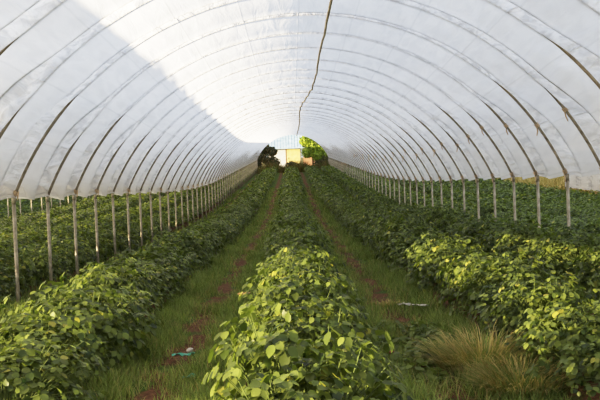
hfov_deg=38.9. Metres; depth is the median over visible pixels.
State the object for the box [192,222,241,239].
plant
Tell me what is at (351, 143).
hoop
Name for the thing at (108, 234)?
plant
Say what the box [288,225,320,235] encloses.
plant
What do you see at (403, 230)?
plant
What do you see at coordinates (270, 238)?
plant
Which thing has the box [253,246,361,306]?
plant
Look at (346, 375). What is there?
plant
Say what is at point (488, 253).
plant
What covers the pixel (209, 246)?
plant
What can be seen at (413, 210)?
plant
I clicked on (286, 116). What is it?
hoop
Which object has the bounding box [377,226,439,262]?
plant
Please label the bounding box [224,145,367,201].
hoop
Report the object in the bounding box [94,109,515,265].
hoop
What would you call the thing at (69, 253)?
plant
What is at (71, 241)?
plant
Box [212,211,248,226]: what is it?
plant
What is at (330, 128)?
hoop
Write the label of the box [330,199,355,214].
plant
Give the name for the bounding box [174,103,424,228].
hoop
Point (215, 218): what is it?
plant
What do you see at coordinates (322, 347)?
plant
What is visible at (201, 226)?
plant
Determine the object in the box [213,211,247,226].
plant
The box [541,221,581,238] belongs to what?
plant
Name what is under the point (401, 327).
weed
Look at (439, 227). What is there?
plant
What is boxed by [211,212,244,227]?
plant
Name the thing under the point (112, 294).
plant
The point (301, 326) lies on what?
plant
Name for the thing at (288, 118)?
hoop
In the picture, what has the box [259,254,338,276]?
plant
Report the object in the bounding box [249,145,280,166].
shrub
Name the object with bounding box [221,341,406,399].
plant
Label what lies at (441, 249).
plant
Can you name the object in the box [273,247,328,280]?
plant
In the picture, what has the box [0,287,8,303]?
plant
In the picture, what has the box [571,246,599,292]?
plant
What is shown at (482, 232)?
plant
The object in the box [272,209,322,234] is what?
plant
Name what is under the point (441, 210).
plant
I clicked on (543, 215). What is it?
plant
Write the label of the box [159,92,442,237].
hoop
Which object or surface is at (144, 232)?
plant
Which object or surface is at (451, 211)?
plant
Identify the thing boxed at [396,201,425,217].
plant
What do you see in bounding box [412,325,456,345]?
weed
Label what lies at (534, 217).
plant
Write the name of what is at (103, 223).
plant
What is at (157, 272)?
plant
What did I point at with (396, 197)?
plant
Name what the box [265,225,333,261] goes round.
plant
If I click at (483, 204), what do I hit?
plant
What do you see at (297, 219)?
plant
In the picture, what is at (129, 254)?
plant
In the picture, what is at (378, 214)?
plant
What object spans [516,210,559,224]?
plant
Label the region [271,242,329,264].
plant
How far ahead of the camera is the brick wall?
112.44 m
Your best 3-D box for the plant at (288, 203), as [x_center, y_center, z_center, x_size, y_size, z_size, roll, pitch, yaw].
[-0.239,0.401,34.953,1.228,0.596,0.991,-2,1,1]
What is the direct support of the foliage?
on the ground at (277, 182)
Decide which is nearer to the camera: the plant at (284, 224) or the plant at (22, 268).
the plant at (22, 268)
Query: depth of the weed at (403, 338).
7.50 m
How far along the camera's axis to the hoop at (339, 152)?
65.26 m
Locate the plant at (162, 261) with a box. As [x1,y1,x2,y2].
[116,256,188,290]
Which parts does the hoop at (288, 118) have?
post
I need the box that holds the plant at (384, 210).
[352,204,400,236]
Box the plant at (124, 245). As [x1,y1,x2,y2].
[81,227,131,251]
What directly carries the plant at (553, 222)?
on the ground at (277, 182)
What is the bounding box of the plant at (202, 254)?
[150,230,211,262]
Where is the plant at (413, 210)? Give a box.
[401,206,435,220]
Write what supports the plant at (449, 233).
on the ground at (277, 182)
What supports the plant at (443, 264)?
on the ground at (277, 182)
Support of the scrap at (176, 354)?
on the ground at (277, 182)
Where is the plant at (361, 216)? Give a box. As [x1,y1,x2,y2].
[349,216,369,234]
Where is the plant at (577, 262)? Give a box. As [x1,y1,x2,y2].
[559,248,599,290]
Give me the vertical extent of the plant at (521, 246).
0.497 m
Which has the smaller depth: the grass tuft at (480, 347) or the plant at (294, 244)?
the grass tuft at (480, 347)
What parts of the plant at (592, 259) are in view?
stem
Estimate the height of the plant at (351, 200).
0.822 m
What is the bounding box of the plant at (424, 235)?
[409,232,465,271]
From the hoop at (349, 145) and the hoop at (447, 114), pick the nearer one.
the hoop at (447, 114)
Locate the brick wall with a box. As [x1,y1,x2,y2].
[303,149,314,164]
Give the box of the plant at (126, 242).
[108,234,138,250]
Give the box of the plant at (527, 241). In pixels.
[502,240,533,260]
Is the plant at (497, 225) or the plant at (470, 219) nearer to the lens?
the plant at (497, 225)
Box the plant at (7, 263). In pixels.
[0,252,24,295]
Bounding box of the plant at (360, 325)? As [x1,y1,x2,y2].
[243,294,383,372]
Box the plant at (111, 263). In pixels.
[104,259,177,299]
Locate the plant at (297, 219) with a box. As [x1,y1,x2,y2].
[266,211,318,243]
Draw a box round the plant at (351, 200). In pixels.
[335,197,356,216]
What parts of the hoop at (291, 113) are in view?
post, post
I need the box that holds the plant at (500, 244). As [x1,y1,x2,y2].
[482,233,546,257]
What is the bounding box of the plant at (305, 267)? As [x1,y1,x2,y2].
[264,265,339,291]
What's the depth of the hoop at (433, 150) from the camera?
22.53 m
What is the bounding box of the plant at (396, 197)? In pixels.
[372,196,401,212]
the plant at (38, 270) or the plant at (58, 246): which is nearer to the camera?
the plant at (38, 270)
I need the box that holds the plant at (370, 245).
[367,226,378,246]
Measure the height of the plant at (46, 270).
0.669 m
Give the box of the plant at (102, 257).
[71,236,104,260]
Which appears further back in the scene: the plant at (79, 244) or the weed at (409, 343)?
the plant at (79, 244)
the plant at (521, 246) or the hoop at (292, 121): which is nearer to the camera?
the plant at (521, 246)
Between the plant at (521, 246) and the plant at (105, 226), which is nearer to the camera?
the plant at (521, 246)
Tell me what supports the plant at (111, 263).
on the ground at (277, 182)
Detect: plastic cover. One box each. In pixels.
[0,0,599,199]
[0,161,253,199]
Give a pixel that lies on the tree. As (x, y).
(315, 151)
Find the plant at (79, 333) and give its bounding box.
[0,304,114,390]
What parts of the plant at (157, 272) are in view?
stem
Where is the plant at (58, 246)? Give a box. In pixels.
[41,246,83,267]
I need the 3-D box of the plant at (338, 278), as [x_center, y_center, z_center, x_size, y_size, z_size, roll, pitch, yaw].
[0.068,0.998,8.027,1.169,0.600,1.029,-2,1,12]
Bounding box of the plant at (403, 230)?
[392,230,442,266]
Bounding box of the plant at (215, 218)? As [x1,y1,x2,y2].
[215,218,239,234]
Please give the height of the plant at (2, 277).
0.661 m
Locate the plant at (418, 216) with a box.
[411,211,432,224]
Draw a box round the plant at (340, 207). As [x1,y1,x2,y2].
[334,200,362,221]
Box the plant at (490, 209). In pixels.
[472,198,513,221]
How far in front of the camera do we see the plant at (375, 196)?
36.47 m
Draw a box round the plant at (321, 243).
[263,229,343,265]
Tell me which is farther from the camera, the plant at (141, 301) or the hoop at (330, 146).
the hoop at (330, 146)
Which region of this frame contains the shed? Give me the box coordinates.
[268,135,302,166]
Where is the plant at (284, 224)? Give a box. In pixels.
[275,222,328,242]
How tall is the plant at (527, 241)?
0.445 m
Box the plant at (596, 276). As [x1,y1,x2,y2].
[585,255,599,298]
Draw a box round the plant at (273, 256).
[254,253,327,298]
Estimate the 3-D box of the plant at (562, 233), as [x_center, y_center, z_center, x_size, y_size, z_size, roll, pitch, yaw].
[3.803,0.731,12.300,1.148,0.738,1.245,-2,1,24]
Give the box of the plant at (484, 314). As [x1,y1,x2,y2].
[473,281,598,342]
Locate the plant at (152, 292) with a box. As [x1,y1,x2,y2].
[57,257,165,311]
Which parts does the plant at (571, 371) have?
stem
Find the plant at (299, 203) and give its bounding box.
[284,200,303,206]
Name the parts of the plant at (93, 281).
stem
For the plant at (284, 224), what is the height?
0.669 m
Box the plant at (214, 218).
[202,218,241,232]
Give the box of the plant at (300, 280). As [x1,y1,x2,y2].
[258,271,364,346]
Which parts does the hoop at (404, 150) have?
post, post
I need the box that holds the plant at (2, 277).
[0,263,21,302]
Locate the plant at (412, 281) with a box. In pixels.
[406,247,471,284]
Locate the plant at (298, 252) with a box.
[257,248,325,286]
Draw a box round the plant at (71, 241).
[45,234,101,262]
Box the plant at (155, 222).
[132,217,167,236]
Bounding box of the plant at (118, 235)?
[66,230,123,255]
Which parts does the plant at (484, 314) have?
stem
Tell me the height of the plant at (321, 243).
0.750 m
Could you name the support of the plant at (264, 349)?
on the ground at (277, 182)
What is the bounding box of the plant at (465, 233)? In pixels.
[451,214,507,250]
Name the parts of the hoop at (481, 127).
post, post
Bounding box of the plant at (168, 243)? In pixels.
[121,242,192,281]
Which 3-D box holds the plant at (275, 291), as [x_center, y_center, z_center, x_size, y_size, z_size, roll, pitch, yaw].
[-0.050,0.928,6.977,1.139,0.823,1.041,-3,1,-31]
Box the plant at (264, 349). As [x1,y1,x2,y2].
[201,298,414,399]
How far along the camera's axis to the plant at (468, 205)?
26.92 m
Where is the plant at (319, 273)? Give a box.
[288,273,346,300]
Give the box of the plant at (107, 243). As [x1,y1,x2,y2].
[92,239,120,258]
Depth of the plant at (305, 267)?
9.15 m
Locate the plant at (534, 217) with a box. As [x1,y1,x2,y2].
[524,214,571,227]
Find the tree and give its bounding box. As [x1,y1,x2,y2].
[299,136,327,165]
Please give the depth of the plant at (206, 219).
22.88 m
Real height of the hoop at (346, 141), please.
4.458 m
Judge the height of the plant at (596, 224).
0.682 m
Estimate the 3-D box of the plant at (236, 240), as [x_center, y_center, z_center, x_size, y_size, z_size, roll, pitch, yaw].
[-2.334,0.822,22.311,1.351,0.647,1.002,-2,1,9]
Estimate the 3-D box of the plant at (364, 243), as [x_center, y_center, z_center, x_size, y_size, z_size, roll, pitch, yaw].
[1.940,0.747,19.251,1.243,0.573,1.107,-2,1,-7]
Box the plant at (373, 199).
[366,196,392,206]
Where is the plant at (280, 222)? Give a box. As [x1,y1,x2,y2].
[268,211,319,243]
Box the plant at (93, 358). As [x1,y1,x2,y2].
[0,337,110,399]
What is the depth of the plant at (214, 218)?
25.37 m
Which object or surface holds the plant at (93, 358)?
on the ground at (277, 182)
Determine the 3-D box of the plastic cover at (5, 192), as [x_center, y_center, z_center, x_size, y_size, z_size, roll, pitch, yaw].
[-8.346,-3.353,50.162,8.166,5.788,90.288,-2,1,-1]
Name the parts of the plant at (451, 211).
stem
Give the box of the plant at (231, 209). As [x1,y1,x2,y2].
[218,203,248,224]
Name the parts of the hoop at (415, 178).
post, post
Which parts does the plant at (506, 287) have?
stem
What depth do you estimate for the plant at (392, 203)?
30.75 m
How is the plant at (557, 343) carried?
on the ground at (277, 182)
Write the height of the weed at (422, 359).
0.166 m
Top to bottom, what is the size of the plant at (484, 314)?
0.531 m
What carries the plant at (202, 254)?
on the ground at (277, 182)
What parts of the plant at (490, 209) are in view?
stem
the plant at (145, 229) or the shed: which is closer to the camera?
the plant at (145, 229)
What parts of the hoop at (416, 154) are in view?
post, post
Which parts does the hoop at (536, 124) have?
post, post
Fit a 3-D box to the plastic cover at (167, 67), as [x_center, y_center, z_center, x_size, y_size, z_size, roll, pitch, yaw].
[-0.321,-3.621,47.068,8.169,5.789,96.624,-2,1,-1]
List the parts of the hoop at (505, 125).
post, post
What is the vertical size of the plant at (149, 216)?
0.631 m
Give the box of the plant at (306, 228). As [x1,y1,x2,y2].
[267,228,331,254]
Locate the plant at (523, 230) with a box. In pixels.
[490,216,562,261]
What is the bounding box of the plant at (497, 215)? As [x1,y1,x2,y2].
[483,212,525,220]
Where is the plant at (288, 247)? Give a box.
[260,247,331,272]
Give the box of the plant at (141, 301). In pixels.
[46,285,164,336]
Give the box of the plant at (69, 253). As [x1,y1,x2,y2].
[23,236,88,275]
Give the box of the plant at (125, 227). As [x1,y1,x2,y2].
[92,219,140,246]
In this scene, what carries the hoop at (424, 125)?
on the ground at (277, 182)
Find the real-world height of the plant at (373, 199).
0.641 m
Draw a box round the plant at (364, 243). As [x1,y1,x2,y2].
[359,222,379,245]
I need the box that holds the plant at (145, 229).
[137,226,155,242]
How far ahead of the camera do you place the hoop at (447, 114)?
17.80 m
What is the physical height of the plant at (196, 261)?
0.388 m
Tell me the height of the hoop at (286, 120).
4.458 m
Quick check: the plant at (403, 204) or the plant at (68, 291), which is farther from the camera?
the plant at (403, 204)
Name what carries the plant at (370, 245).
on the ground at (277, 182)
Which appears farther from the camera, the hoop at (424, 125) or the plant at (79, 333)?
the hoop at (424, 125)
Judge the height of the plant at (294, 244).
0.600 m
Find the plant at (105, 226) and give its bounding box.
[90,218,143,248]
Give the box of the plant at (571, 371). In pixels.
[554,340,599,399]
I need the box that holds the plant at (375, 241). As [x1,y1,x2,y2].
[368,223,421,252]
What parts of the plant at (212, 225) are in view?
stem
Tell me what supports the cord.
attached to the plastic cover at (167, 67)
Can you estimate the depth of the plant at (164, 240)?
13.88 m
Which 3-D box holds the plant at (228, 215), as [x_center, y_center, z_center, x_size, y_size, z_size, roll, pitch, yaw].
[-2.364,0.774,26.567,1.154,0.598,0.793,-2,1,5]
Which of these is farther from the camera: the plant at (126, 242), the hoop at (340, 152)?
the hoop at (340, 152)
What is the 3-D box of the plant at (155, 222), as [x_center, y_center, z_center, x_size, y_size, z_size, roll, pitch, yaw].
[-4.628,0.832,25.993,1.335,0.676,0.990,-2,1,16]
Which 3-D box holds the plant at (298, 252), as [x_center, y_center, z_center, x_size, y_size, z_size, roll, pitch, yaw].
[-0.075,0.947,11.732,0.984,0.616,1.086,-2,1,38]
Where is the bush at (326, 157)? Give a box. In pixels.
[313,156,340,164]
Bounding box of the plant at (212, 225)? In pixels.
[183,218,235,245]
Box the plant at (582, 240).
[537,232,599,281]
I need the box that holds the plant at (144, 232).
[132,223,149,244]
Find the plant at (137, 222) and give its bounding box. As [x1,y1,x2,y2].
[126,218,150,240]
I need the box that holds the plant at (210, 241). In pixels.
[179,232,220,255]
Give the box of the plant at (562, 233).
[524,226,597,273]
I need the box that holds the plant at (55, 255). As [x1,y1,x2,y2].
[12,243,70,278]
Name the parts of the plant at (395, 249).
stem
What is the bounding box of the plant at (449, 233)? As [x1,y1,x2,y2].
[446,221,479,244]
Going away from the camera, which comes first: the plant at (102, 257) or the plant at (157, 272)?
the plant at (157, 272)
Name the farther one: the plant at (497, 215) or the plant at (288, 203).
the plant at (288, 203)
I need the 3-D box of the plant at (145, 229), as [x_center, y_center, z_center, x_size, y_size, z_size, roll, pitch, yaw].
[-4.606,0.941,23.358,1.522,0.579,1.039,-2,1,9]
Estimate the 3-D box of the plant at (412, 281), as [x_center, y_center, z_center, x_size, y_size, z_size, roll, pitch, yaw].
[2.095,0.913,11.776,1.188,0.474,1.057,-2,1,18]
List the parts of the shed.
door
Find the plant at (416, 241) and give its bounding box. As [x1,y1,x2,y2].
[402,240,469,279]
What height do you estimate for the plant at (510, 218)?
0.642 m
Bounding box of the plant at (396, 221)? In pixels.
[372,211,433,258]
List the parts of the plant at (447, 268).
stem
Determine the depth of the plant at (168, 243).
13.29 m
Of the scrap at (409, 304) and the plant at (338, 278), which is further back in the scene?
the scrap at (409, 304)
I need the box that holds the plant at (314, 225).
[265,222,326,261]
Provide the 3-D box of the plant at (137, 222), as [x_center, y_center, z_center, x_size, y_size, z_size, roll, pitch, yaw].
[-4.672,0.875,23.887,1.067,0.719,1.157,-2,1,17]
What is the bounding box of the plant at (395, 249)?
[388,231,452,269]
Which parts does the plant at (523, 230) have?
stem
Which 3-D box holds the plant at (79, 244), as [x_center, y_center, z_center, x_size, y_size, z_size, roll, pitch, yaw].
[-4.694,1.067,16.449,1.429,0.570,1.069,-2,1,-11]
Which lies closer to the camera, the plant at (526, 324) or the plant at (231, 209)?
the plant at (526, 324)
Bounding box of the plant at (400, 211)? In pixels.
[396,205,421,218]
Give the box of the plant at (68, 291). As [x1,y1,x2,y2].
[47,287,151,322]
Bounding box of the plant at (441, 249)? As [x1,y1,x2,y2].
[414,235,497,291]
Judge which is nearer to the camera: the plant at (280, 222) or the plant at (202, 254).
the plant at (202, 254)
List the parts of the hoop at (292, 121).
post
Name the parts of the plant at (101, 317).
stem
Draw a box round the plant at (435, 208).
[418,204,444,229]
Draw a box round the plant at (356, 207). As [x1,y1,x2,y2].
[348,207,376,225]
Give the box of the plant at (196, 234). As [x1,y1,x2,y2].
[158,234,216,257]
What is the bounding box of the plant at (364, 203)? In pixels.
[340,203,371,224]
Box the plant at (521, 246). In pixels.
[514,240,561,266]
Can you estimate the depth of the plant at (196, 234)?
17.02 m
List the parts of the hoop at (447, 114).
post, post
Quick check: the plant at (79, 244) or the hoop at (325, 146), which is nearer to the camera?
the plant at (79, 244)
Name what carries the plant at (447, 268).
on the ground at (277, 182)
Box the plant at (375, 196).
[367,196,390,209]
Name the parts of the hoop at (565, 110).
post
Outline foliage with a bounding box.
[0,165,599,251]
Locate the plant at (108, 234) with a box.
[77,227,131,253]
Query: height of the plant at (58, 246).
0.524 m
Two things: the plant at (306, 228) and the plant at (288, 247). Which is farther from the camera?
the plant at (306, 228)
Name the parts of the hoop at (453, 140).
post, post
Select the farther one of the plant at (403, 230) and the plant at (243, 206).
the plant at (243, 206)
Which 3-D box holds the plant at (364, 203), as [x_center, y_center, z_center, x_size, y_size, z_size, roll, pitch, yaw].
[1.931,0.486,28.172,1.235,0.740,1.001,-2,1,28]
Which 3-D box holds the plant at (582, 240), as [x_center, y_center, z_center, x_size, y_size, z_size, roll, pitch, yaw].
[3.822,0.771,11.312,1.270,0.681,0.950,-2,1,5]
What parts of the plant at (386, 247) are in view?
stem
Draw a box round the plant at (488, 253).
[432,252,509,298]
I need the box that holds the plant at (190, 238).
[145,227,216,268]
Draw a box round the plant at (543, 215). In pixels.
[521,213,559,226]
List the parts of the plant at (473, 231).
stem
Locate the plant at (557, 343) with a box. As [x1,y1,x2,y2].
[522,295,599,383]
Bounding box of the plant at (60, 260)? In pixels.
[13,251,62,279]
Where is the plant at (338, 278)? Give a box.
[246,274,366,334]
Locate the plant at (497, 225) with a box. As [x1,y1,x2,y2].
[474,225,502,251]
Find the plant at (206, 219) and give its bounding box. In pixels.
[194,219,233,238]
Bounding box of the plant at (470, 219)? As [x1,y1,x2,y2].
[454,215,509,244]
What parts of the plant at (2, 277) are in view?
stem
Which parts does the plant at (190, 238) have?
stem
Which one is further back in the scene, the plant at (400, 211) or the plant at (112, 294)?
the plant at (400, 211)
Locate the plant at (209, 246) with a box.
[147,231,213,259]
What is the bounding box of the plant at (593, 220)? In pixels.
[557,218,599,237]
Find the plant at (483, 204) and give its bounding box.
[477,204,512,221]
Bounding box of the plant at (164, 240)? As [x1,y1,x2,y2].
[136,239,194,276]
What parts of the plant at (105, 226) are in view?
stem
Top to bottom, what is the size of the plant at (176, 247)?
0.465 m
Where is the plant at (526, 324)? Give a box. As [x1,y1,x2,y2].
[502,302,598,368]
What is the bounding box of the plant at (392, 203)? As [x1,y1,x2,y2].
[381,203,404,211]
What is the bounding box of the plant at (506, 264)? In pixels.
[449,248,550,311]
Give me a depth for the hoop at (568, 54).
9.89 m
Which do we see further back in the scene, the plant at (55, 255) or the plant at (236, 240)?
the plant at (236, 240)
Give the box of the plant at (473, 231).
[460,215,522,251]
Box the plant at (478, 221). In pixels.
[448,221,480,240]
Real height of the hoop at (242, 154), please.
4.458 m
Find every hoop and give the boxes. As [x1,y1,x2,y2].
[0,39,15,55]
[0,40,599,138]
[11,88,599,304]
[46,81,570,287]
[72,100,540,275]
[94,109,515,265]
[111,106,496,259]
[126,125,479,251]
[139,113,465,249]
[149,86,452,241]
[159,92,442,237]
[167,98,433,231]
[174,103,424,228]
[181,107,417,228]
[186,110,410,225]
[191,113,405,225]
[196,116,399,222]
[200,118,394,218]
[204,120,390,218]
[208,121,386,214]
[211,128,382,213]
[214,132,378,208]
[217,143,375,206]
[220,141,372,205]
[222,145,369,203]
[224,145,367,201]
[226,153,364,199]
[228,147,362,197]
[230,151,360,196]
[232,154,358,193]
[234,152,356,193]
[235,149,354,190]
[237,148,352,190]
[238,153,350,189]
[239,152,349,188]
[241,152,347,187]
[242,152,346,185]
[244,152,343,178]
[246,146,341,176]
[252,146,334,176]
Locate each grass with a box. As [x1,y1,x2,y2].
[0,185,599,399]
[496,176,597,192]
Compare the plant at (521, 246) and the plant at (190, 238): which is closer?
the plant at (521, 246)
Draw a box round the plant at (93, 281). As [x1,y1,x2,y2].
[65,262,152,312]
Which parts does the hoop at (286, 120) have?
post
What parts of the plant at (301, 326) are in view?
stem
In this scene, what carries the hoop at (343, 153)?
on the ground at (277, 182)
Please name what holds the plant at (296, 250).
on the ground at (277, 182)
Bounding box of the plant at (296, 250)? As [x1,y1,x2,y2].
[261,243,327,279]
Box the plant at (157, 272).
[81,261,178,306]
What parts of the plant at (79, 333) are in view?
stem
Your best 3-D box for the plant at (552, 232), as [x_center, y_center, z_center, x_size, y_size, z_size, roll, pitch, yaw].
[3.852,0.746,11.825,1.282,0.684,0.871,-2,1,6]
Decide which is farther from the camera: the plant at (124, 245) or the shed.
the shed
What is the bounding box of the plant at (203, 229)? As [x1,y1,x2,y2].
[174,225,228,252]
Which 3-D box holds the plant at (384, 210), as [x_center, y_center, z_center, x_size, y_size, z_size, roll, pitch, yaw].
[1.978,0.550,21.765,1.278,0.898,1.036,-2,1,16]
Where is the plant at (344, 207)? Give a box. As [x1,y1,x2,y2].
[339,202,363,220]
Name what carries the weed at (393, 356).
on the ground at (277, 182)
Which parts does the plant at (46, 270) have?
stem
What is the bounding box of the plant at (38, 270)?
[11,264,40,285]
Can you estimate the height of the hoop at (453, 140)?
4.458 m
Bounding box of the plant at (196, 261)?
[176,252,200,273]
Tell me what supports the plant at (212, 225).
on the ground at (277, 182)
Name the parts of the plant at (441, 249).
stem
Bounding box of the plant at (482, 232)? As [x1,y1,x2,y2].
[474,220,537,251]
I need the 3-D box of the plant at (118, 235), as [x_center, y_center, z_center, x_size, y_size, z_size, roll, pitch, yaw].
[-4.639,0.996,19.116,1.364,0.626,1.021,-3,1,-20]
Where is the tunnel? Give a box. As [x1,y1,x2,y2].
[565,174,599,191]
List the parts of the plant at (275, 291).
stem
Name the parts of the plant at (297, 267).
stem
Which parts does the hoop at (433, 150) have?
post, post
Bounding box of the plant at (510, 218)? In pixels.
[504,210,558,223]
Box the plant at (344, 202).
[334,202,364,219]
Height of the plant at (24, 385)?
0.558 m
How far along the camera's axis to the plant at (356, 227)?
22.35 m
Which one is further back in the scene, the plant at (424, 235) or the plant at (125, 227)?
the plant at (125, 227)
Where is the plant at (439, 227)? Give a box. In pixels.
[433,213,480,239]
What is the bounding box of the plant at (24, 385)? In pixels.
[0,333,103,399]
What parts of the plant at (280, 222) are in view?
stem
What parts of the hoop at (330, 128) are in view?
post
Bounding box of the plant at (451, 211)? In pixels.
[423,202,467,226]
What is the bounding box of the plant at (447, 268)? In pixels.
[437,250,533,307]
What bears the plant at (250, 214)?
on the ground at (277, 182)
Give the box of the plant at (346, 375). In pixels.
[223,364,366,399]
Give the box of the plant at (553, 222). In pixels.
[544,217,597,239]
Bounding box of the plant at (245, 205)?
[227,202,254,217]
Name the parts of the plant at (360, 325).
stem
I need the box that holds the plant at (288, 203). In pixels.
[281,203,306,208]
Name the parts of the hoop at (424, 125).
post, post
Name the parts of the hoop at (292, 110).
post, post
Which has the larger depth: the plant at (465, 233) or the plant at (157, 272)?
the plant at (465, 233)
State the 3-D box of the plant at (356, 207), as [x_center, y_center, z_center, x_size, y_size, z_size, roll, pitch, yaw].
[1.885,0.565,24.974,1.036,0.740,0.839,-2,1,32]
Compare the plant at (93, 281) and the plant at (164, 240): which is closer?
the plant at (93, 281)
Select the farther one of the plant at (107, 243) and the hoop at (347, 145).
the hoop at (347, 145)
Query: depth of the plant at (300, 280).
7.52 m
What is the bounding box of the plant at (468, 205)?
[454,202,476,211]
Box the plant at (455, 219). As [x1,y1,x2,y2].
[442,219,478,240]
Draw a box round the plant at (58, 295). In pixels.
[0,272,158,364]
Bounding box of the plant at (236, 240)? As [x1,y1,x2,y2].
[192,221,237,241]
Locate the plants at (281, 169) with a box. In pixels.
[236,159,356,173]
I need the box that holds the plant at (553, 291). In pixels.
[483,271,599,347]
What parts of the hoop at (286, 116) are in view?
post, post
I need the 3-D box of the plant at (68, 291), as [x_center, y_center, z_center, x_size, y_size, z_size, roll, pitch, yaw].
[-2.174,1.148,9.084,1.279,0.443,0.957,-2,1,19]
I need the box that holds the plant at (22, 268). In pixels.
[0,245,36,291]
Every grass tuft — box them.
[376,298,401,307]
[403,319,553,376]
[445,348,592,399]
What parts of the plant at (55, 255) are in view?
stem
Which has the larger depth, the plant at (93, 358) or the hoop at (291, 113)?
the hoop at (291, 113)
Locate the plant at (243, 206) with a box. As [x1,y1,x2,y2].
[243,206,257,218]
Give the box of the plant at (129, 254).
[127,248,188,284]
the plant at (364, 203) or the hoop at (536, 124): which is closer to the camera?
the hoop at (536, 124)
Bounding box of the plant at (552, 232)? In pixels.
[534,229,599,275]
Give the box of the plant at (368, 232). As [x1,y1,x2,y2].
[366,216,414,246]
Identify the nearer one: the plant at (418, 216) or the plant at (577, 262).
the plant at (577, 262)
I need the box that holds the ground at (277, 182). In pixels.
[0,157,599,399]
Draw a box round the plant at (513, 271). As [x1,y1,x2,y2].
[449,255,565,322]
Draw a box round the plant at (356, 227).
[351,218,365,236]
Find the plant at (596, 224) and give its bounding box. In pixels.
[572,216,599,242]
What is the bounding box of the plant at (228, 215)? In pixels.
[211,215,243,232]
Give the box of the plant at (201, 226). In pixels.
[163,223,226,253]
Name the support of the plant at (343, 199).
on the ground at (277, 182)
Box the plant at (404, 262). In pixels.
[391,244,427,272]
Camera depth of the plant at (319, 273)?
8.66 m
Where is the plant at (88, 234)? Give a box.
[52,224,111,261]
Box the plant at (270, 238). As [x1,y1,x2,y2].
[261,238,317,257]
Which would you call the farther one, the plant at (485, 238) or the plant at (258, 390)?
the plant at (485, 238)
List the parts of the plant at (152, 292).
stem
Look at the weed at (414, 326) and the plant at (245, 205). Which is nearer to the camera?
the weed at (414, 326)
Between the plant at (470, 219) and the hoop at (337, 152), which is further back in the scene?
the hoop at (337, 152)
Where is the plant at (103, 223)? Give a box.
[102,223,147,246]
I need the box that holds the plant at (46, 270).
[0,243,59,285]
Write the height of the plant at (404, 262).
0.491 m
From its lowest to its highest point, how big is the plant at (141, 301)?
0.503 m
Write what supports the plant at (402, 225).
on the ground at (277, 182)
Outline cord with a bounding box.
[296,0,332,135]
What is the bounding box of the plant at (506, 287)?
[465,274,577,328]
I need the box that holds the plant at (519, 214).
[502,207,544,222]
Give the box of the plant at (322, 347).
[257,336,393,393]
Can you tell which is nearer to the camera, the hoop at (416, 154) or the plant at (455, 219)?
the plant at (455, 219)
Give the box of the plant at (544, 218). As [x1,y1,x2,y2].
[529,216,577,230]
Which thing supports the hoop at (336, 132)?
on the ground at (277, 182)
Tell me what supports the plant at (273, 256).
on the ground at (277, 182)
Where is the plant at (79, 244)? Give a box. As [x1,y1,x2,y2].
[26,241,94,267]
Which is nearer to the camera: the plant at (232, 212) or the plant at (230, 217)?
the plant at (230, 217)
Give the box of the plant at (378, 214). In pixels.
[358,212,403,241]
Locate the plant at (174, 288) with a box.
[106,248,185,294]
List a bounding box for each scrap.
[172,352,194,355]
[397,303,427,305]
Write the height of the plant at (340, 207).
0.784 m
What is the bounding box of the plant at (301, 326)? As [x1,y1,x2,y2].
[222,293,362,390]
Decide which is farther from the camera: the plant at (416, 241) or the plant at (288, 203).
the plant at (288, 203)
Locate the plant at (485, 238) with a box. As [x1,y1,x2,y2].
[476,223,549,255]
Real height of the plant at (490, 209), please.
0.873 m
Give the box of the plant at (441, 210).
[433,209,476,237]
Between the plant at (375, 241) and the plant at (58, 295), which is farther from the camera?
the plant at (375, 241)
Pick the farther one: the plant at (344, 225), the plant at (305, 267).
the plant at (344, 225)
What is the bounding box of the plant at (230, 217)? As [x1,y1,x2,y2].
[208,212,241,232]
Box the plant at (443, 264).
[419,257,491,292]
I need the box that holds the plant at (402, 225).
[377,221,444,259]
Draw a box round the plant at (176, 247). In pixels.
[158,244,205,270]
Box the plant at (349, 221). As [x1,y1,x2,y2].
[344,212,373,232]
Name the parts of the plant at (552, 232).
stem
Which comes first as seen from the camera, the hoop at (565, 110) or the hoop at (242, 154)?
the hoop at (565, 110)
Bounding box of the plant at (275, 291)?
[231,262,371,360]
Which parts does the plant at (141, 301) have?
stem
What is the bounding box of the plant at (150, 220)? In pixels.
[133,220,160,239]
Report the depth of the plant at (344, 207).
30.17 m
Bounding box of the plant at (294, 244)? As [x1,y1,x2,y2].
[266,240,337,267]
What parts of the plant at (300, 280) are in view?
stem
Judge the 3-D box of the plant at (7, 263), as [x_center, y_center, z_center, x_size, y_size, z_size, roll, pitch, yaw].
[-4.619,1.043,12.305,1.178,0.804,1.278,-1,1,38]
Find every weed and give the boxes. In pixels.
[370,334,412,352]
[372,318,410,336]
[375,351,417,369]
[390,358,449,386]
[397,346,444,367]
[400,337,451,354]
[402,321,445,336]
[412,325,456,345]
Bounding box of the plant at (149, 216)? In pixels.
[143,216,173,229]
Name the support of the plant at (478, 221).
on the ground at (277, 182)
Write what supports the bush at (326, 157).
on the ground at (277, 182)
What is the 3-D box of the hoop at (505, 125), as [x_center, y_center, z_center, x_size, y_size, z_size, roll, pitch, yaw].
[0.089,-0.691,14.644,8.060,4.458,0.075,-2,1,-1]
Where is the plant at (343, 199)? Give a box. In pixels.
[328,197,353,212]
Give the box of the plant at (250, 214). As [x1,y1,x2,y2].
[218,207,252,221]
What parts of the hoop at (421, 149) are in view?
post, post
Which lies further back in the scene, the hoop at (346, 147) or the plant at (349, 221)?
the hoop at (346, 147)
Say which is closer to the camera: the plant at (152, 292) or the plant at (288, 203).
the plant at (152, 292)
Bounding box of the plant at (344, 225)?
[341,207,371,229]
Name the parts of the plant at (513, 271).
stem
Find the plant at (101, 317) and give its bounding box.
[1,297,144,371]
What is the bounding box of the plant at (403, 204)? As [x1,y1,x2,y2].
[385,204,407,215]
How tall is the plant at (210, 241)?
0.560 m
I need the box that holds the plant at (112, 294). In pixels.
[44,290,148,345]
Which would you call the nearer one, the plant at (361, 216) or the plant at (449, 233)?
the plant at (449, 233)

